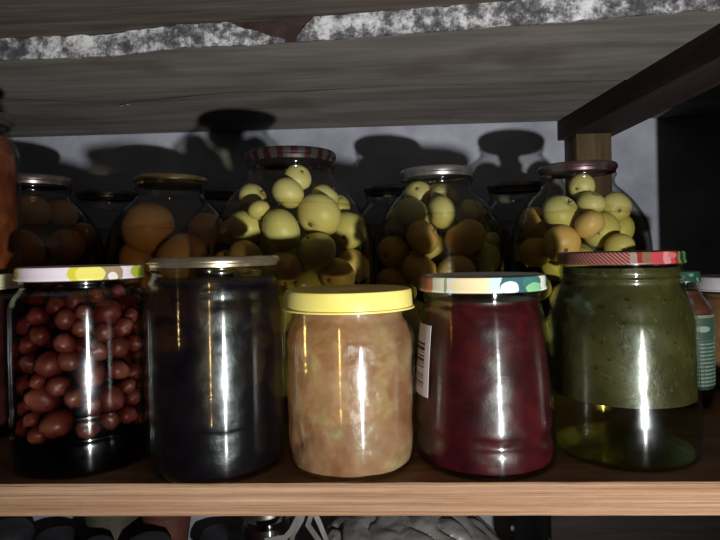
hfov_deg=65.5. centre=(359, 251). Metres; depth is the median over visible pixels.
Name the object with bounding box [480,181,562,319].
jar
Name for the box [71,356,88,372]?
berry
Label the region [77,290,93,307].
berry
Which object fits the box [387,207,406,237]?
apple
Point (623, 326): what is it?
jar
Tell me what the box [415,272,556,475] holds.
jar
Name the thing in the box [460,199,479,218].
apple
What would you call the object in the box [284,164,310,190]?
apple
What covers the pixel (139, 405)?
berry
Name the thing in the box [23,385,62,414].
berry
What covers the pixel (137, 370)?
berry
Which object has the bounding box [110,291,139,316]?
berry
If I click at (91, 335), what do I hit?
berry
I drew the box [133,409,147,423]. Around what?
berry
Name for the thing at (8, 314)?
jar
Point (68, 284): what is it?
berry
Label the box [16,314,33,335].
berry
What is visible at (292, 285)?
apple
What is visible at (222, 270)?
apple
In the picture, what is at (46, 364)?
berry
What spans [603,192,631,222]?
apple
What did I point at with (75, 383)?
berry
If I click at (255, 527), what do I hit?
jar
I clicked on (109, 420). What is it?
berry
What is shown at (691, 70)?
beam
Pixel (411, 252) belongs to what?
apple
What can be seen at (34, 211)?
peach
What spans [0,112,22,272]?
jar
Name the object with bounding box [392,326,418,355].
apple
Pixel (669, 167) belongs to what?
wall
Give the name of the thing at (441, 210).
apple
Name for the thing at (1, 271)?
peach
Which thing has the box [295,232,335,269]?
apple
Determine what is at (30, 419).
berry
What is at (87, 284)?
berry
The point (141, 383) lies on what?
berry
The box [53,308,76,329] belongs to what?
berry
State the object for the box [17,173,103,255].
jar
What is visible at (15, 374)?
berry
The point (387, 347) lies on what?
apple
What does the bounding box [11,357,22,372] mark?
berry
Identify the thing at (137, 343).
berry
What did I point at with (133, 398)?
berry
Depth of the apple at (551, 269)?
0.70 m
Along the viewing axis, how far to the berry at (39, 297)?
0.37 m
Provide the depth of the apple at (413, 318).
0.62 m
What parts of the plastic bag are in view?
handle, handle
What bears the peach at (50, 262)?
in the jar at (28, 181)
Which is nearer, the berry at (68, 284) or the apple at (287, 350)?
the berry at (68, 284)
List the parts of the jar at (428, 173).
lid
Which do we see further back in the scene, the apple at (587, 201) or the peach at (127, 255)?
the peach at (127, 255)
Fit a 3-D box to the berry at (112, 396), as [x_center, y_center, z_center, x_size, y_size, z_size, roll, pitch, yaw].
[-0.168,0.098,0.376,0.019,0.021,0.018,-1,0,-3]
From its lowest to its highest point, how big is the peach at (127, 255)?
0.054 m
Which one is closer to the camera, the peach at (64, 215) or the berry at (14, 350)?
the berry at (14, 350)
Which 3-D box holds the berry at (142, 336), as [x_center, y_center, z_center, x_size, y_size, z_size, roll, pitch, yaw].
[-0.162,0.066,0.412,0.014,0.014,0.014,-1,0,35]
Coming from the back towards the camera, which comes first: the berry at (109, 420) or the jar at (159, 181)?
the jar at (159, 181)
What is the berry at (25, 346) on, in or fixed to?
in the jar at (64, 273)
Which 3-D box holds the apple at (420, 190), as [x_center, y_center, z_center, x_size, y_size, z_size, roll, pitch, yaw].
[0.070,-0.068,0.670,0.034,0.033,0.030,-1,0,24]
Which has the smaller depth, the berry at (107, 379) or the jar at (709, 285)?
the berry at (107, 379)
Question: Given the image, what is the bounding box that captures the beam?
[557,23,719,140]
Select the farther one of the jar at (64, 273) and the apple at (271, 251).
the apple at (271, 251)
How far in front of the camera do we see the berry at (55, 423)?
0.36 m
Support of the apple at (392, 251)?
in the jar at (428, 173)
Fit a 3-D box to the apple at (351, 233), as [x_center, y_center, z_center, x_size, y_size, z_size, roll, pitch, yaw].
[-0.011,-0.021,0.534,0.036,0.035,0.032,-1,0,24]
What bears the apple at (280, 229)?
in the jar at (279, 158)
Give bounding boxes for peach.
[0,269,18,290]
[12,229,45,269]
[18,194,50,228]
[22,282,66,296]
[41,260,73,281]
[46,229,84,263]
[47,200,78,229]
[71,223,95,248]
[115,273,154,307]
[118,243,158,276]
[121,201,174,252]
[156,233,206,278]
[158,271,166,278]
[188,213,222,248]
[193,254,223,276]
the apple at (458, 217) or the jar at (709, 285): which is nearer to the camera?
the jar at (709, 285)
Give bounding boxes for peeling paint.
[0,22,284,60]
[296,0,719,42]
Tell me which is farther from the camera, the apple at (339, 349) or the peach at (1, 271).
the peach at (1, 271)
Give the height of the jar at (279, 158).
0.236 m
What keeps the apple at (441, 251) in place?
in the jar at (428, 173)
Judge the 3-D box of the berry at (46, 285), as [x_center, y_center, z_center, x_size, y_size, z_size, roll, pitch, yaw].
[-0.224,0.029,0.406,0.014,0.015,0.013,-1,0,13]
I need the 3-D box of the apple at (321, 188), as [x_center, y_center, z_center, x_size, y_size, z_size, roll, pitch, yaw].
[-0.033,-0.051,0.531,0.027,0.026,0.029,-1,0,-12]
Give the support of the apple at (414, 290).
in the jar at (428, 173)
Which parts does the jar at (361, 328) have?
lid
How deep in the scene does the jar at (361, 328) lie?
0.78 m
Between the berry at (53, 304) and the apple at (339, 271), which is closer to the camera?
the berry at (53, 304)
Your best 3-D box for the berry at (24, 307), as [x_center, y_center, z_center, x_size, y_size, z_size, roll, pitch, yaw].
[-0.224,0.036,0.381,0.014,0.014,0.013,-1,0,33]
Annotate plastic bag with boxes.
[265,516,499,539]
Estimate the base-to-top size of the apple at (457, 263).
0.037 m
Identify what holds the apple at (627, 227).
in the jar at (594, 168)
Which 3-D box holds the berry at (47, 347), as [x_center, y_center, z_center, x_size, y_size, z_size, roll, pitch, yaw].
[-0.207,0.060,0.372,0.014,0.013,0.012,-1,0,37]
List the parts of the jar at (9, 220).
lid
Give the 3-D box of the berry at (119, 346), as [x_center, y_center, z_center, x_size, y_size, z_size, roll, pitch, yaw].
[-0.164,0.064,0.381,0.016,0.016,0.017,-1,0,-6]
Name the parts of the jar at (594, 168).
lid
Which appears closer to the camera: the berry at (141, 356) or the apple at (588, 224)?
the berry at (141, 356)
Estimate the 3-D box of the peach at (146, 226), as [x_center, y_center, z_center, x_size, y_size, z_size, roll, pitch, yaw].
[-0.252,-0.029,0.669,0.061,0.062,0.063,-1,0,25]
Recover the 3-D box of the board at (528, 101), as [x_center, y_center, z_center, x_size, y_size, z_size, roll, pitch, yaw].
[0.029,-0.221,0.793,2.000,0.025,0.284,-1,0,2]
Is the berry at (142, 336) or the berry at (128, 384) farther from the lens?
the berry at (142, 336)
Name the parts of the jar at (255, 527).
lid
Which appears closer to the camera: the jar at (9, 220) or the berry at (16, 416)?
the berry at (16, 416)
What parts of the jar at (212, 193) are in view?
lid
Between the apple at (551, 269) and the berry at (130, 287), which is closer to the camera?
the berry at (130, 287)
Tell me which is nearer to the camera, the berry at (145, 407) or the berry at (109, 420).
the berry at (109, 420)
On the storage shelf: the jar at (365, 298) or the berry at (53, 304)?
the jar at (365, 298)
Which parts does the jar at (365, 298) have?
lid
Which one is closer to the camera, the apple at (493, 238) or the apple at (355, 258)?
the apple at (355, 258)
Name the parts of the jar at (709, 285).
lid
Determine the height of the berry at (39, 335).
0.014 m
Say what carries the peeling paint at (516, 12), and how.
attached to the board at (614, 48)
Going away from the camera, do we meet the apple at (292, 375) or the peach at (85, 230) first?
the apple at (292, 375)
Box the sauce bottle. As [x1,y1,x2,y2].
[679,270,715,403]
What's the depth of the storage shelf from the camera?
0.36 m
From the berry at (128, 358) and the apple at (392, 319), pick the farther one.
the apple at (392, 319)
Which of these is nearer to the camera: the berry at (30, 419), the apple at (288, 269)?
the berry at (30, 419)
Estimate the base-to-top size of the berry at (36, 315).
0.013 m
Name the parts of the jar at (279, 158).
lid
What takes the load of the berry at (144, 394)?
in the jar at (64, 273)
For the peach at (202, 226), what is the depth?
0.67 m
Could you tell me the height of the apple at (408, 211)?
0.040 m
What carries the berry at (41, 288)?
in the jar at (64, 273)
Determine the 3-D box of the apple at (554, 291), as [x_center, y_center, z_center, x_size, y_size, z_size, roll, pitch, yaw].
[0.240,0.054,0.657,0.036,0.034,0.032,-1,0,24]
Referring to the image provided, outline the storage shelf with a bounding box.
[0,344,719,515]
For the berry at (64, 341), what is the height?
0.014 m
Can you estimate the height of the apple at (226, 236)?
0.026 m
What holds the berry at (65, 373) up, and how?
in the jar at (64, 273)
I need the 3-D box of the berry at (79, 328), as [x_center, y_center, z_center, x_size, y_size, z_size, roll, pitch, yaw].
[-0.180,0.049,0.363,0.013,0.013,0.014,-1,0,17]
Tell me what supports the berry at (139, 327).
in the jar at (64, 273)
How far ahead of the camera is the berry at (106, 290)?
0.38 m
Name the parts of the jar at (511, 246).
lid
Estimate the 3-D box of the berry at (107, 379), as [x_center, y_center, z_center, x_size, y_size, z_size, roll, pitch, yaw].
[-0.174,0.083,0.383,0.013,0.016,0.013,-1,0,-19]
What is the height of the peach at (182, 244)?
0.056 m
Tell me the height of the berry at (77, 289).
0.013 m
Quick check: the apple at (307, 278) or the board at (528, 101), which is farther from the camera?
the board at (528, 101)
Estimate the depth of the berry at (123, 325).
0.38 m
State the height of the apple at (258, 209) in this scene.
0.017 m
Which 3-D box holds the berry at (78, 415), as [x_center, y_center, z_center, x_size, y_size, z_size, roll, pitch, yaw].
[-0.188,0.116,0.383,0.019,0.019,0.017,-1,0,34]
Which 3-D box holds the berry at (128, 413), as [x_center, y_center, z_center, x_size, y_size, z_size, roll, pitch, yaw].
[-0.160,0.111,0.385,0.014,0.013,0.013,-1,0,-30]
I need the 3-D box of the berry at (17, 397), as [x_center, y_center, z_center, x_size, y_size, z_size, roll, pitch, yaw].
[-0.227,0.101,0.380,0.013,0.015,0.013,-1,0,11]
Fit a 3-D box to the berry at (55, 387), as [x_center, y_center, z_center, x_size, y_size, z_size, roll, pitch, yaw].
[-0.195,0.087,0.360,0.015,0.014,0.014,-1,0,-16]
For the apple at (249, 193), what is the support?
in the jar at (279, 158)
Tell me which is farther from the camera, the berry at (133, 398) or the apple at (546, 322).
the apple at (546, 322)
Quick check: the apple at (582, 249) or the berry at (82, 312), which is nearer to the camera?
the berry at (82, 312)
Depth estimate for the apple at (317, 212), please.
0.49 m
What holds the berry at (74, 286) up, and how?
in the jar at (64, 273)
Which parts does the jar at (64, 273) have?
lid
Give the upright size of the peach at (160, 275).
0.051 m
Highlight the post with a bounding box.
[565,133,611,250]
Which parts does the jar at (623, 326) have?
lid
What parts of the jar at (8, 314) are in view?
lid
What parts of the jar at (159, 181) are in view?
lid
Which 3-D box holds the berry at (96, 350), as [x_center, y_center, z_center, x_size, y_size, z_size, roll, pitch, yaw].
[-0.174,0.064,0.368,0.015,0.014,0.014,-1,0,-26]
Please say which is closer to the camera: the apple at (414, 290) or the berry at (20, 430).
the berry at (20, 430)
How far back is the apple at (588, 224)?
0.59 m
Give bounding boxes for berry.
[10,336,38,357]
[11,314,23,335]
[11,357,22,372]
[12,371,21,380]
[13,393,23,405]
[14,412,19,424]
[15,372,32,395]
[15,417,30,435]
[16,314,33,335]
[16,399,29,416]
[18,334,38,354]
[18,351,40,374]
[19,295,29,313]
[22,410,41,426]
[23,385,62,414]
[25,305,50,324]
[27,290,51,307]
[27,424,46,443]
[28,324,51,345]
[29,373,47,388]
[33,287,50,292]
[33,350,63,377]
[38,407,73,438]
[39,333,56,351]
[40,283,55,289]
[43,316,56,332]
[44,296,64,314]
[45,375,70,397]
[48,371,73,378]
[50,286,70,298]
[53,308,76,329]
[53,332,76,352]
[57,318,77,336]
[57,351,81,371]
[63,282,81,287]
[63,385,87,408]
[64,292,86,311]
[68,284,81,291]
[70,407,97,434]
[71,288,85,292]
[71,319,93,337]
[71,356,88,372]
[73,374,78,385]
[74,304,92,319]
[74,336,88,357]
[75,359,105,389]
[75,419,99,439]
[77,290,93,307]
[82,281,96,289]
[82,408,103,421]
[83,339,107,360]
[83,394,101,412]
[86,388,95,395]
[88,287,104,304]
[90,298,121,324]
[90,322,95,338]
[93,322,115,342]
[95,382,124,411]
[98,285,110,298]
[99,411,119,429]
[103,362,111,382]
[106,336,131,357]
[106,359,129,378]
[107,351,131,363]
[109,284,125,299]
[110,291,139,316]
[113,317,132,336]
[117,404,137,423]
[118,377,135,393]
[122,282,138,298]
[123,307,138,321]
[124,387,141,405]
[125,333,143,351]
[128,361,144,379]
[130,314,147,335]
[132,346,147,362]
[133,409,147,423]
[135,399,143,409]
[136,374,148,392]
[137,297,146,316]
[140,333,146,347]
[142,360,148,374]
[142,389,148,399]
[142,403,149,418]
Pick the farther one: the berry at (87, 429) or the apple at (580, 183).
the apple at (580, 183)
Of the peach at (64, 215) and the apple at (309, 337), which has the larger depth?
the peach at (64, 215)
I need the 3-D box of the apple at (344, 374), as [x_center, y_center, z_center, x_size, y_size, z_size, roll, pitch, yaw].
[-0.018,0.116,0.554,0.036,0.035,0.032,-1,0,30]
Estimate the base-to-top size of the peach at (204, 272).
0.046 m
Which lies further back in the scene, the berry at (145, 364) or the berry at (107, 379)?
the berry at (145, 364)
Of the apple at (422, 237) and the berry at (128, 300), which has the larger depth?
the apple at (422, 237)
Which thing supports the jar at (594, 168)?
on the storage shelf
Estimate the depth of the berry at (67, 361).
0.36 m
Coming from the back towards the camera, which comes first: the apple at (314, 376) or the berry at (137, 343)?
the apple at (314, 376)
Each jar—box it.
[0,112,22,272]
[0,269,23,432]
[7,264,146,462]
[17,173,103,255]
[52,189,159,317]
[104,173,222,258]
[143,255,285,479]
[183,188,263,275]
[210,145,375,415]
[242,516,290,539]
[282,284,415,473]
[344,184,438,348]
[374,165,505,375]
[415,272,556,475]
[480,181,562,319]
[510,160,652,373]
[548,250,703,457]
[687,274,719,385]
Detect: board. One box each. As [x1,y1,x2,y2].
[0,0,513,37]
[0,1,719,101]
[0,80,719,137]
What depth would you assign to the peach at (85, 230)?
0.67 m
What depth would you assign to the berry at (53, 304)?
0.36 m
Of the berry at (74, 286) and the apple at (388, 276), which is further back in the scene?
the apple at (388, 276)
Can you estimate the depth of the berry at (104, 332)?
0.37 m
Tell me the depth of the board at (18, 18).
0.53 m
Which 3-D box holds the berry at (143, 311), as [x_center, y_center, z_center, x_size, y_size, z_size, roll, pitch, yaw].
[-0.167,0.043,0.415,0.017,0.020,0.017,-1,0,11]
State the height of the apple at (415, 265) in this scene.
0.041 m
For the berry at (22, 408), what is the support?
in the jar at (64, 273)
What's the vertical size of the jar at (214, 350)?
0.139 m
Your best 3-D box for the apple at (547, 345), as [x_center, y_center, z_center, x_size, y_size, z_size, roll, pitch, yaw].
[0.224,0.104,0.649,0.032,0.036,0.035,-1,0,29]
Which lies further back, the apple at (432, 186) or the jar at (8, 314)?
the apple at (432, 186)
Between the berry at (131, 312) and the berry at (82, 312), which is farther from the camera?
the berry at (131, 312)
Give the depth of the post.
0.86 m
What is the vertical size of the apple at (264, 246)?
0.032 m
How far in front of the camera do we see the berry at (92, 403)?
0.36 m
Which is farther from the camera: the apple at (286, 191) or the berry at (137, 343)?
the apple at (286, 191)
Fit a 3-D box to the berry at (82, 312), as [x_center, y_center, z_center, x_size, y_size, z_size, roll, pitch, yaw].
[-0.180,0.040,0.363,0.011,0.012,0.011,-1,0,-6]
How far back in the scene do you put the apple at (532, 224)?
0.65 m
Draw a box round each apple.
[213,250,234,273]
[219,219,239,244]
[228,210,263,241]
[228,240,262,274]
[232,266,261,275]
[239,183,266,210]
[248,200,269,219]
[260,238,270,255]
[261,252,301,286]
[262,209,299,250]
[265,247,295,255]
[272,177,303,207]
[278,282,295,292]
[278,292,299,332]
[281,330,303,361]
[281,356,302,396]
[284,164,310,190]
[290,317,329,356]
[292,361,325,400]
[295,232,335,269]
[296,270,322,287]
[296,314,327,326]
[297,193,341,235]
[299,354,325,368]
[311,184,338,204]
[320,258,354,285]
[321,327,353,363]
[322,315,346,321]
[324,354,359,387]
[330,212,366,248]
[338,195,349,212]
[339,249,369,281]
[376,268,405,285]
[377,236,409,268]
[380,332,405,359]
[385,311,402,329]
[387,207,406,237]
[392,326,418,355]
[395,198,429,230]
[399,251,415,272]
[400,301,426,332]
[402,253,437,288]
[404,181,431,205]
[406,220,438,254]
[406,279,416,300]
[423,292,447,305]
[426,234,449,259]
[427,183,440,206]
[427,195,455,228]
[430,183,458,208]
[432,253,454,266]
[437,255,475,272]
[438,214,463,234]
[445,219,485,256]
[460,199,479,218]
[471,243,500,271]
[475,201,486,221]
[485,232,499,247]
[518,237,549,266]
[519,207,551,237]
[522,278,551,300]
[540,260,563,281]
[542,195,579,227]
[542,225,580,261]
[542,314,551,344]
[545,341,550,357]
[548,283,561,307]
[563,246,594,266]
[568,173,594,198]
[574,210,604,238]
[577,191,605,211]
[581,243,592,250]
[583,211,619,247]
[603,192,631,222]
[604,233,635,250]
[620,216,634,237]
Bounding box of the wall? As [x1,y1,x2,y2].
[0,116,719,539]
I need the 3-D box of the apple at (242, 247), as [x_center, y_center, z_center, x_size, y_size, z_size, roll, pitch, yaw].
[-0.100,0.005,0.490,0.031,0.030,0.028,-1,0,28]
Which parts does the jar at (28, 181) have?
lid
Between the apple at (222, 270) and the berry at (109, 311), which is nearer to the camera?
the berry at (109, 311)
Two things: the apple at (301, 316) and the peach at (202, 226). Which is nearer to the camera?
the apple at (301, 316)
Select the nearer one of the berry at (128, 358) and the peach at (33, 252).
the berry at (128, 358)
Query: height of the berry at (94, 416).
0.015 m
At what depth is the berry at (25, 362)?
0.36 m
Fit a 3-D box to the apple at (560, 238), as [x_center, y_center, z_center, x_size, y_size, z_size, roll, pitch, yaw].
[0.221,-0.009,0.614,0.041,0.040,0.037,-1,0,24]
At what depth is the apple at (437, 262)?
0.68 m
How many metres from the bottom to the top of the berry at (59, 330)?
0.020 m
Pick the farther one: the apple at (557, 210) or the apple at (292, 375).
the apple at (557, 210)
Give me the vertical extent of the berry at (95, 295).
0.012 m
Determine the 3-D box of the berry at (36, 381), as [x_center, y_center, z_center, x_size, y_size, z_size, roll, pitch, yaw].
[-0.207,0.083,0.361,0.011,0.011,0.011,-1,0,-15]
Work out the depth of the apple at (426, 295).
0.70 m
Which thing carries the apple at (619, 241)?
in the jar at (594, 168)
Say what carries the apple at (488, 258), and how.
in the jar at (428, 173)
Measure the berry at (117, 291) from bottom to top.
0.011 m
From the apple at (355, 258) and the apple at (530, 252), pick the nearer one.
the apple at (355, 258)
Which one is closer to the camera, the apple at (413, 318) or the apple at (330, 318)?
the apple at (330, 318)
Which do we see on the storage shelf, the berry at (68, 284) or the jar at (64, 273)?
the jar at (64, 273)
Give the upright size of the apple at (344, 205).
0.024 m
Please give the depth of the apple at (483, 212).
0.66 m
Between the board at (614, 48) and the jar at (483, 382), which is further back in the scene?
the board at (614, 48)
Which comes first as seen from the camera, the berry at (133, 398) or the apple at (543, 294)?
the berry at (133, 398)
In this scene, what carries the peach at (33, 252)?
in the jar at (28, 181)
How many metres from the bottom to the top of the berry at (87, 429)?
0.013 m
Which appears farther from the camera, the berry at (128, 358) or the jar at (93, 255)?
the jar at (93, 255)
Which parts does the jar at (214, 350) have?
lid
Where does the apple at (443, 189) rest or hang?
in the jar at (428, 173)
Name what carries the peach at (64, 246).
in the jar at (28, 181)
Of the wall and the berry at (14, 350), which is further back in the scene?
the wall
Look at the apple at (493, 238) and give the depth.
0.66 m
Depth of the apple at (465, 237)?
0.61 m
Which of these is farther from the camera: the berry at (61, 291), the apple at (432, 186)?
the apple at (432, 186)
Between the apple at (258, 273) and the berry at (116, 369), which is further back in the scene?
the apple at (258, 273)
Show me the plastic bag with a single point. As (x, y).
(342, 527)
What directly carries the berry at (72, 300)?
in the jar at (64, 273)
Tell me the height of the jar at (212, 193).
0.236 m
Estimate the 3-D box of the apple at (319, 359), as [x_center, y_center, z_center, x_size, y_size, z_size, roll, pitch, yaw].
[-0.049,0.116,0.572,0.034,0.036,0.034,-1,0,28]
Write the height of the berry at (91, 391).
0.014 m
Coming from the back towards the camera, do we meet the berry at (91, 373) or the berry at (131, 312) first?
the berry at (131, 312)
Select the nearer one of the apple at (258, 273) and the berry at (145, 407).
the berry at (145, 407)
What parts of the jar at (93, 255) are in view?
lid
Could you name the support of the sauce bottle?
on the storage shelf
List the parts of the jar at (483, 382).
lid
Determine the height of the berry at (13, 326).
0.016 m
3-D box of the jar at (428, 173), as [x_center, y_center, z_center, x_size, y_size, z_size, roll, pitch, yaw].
[0.094,0.020,0.668,0.155,0.236,0.155,-1,0,40]
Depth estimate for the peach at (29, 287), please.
0.62 m
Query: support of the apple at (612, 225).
in the jar at (594, 168)
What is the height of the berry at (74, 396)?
0.016 m
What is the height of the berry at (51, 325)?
0.012 m
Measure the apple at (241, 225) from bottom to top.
0.031 m
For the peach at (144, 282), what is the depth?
0.65 m
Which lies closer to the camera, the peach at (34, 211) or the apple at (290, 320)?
the apple at (290, 320)
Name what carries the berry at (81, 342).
in the jar at (64, 273)
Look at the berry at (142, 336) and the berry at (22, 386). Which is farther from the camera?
the berry at (142, 336)

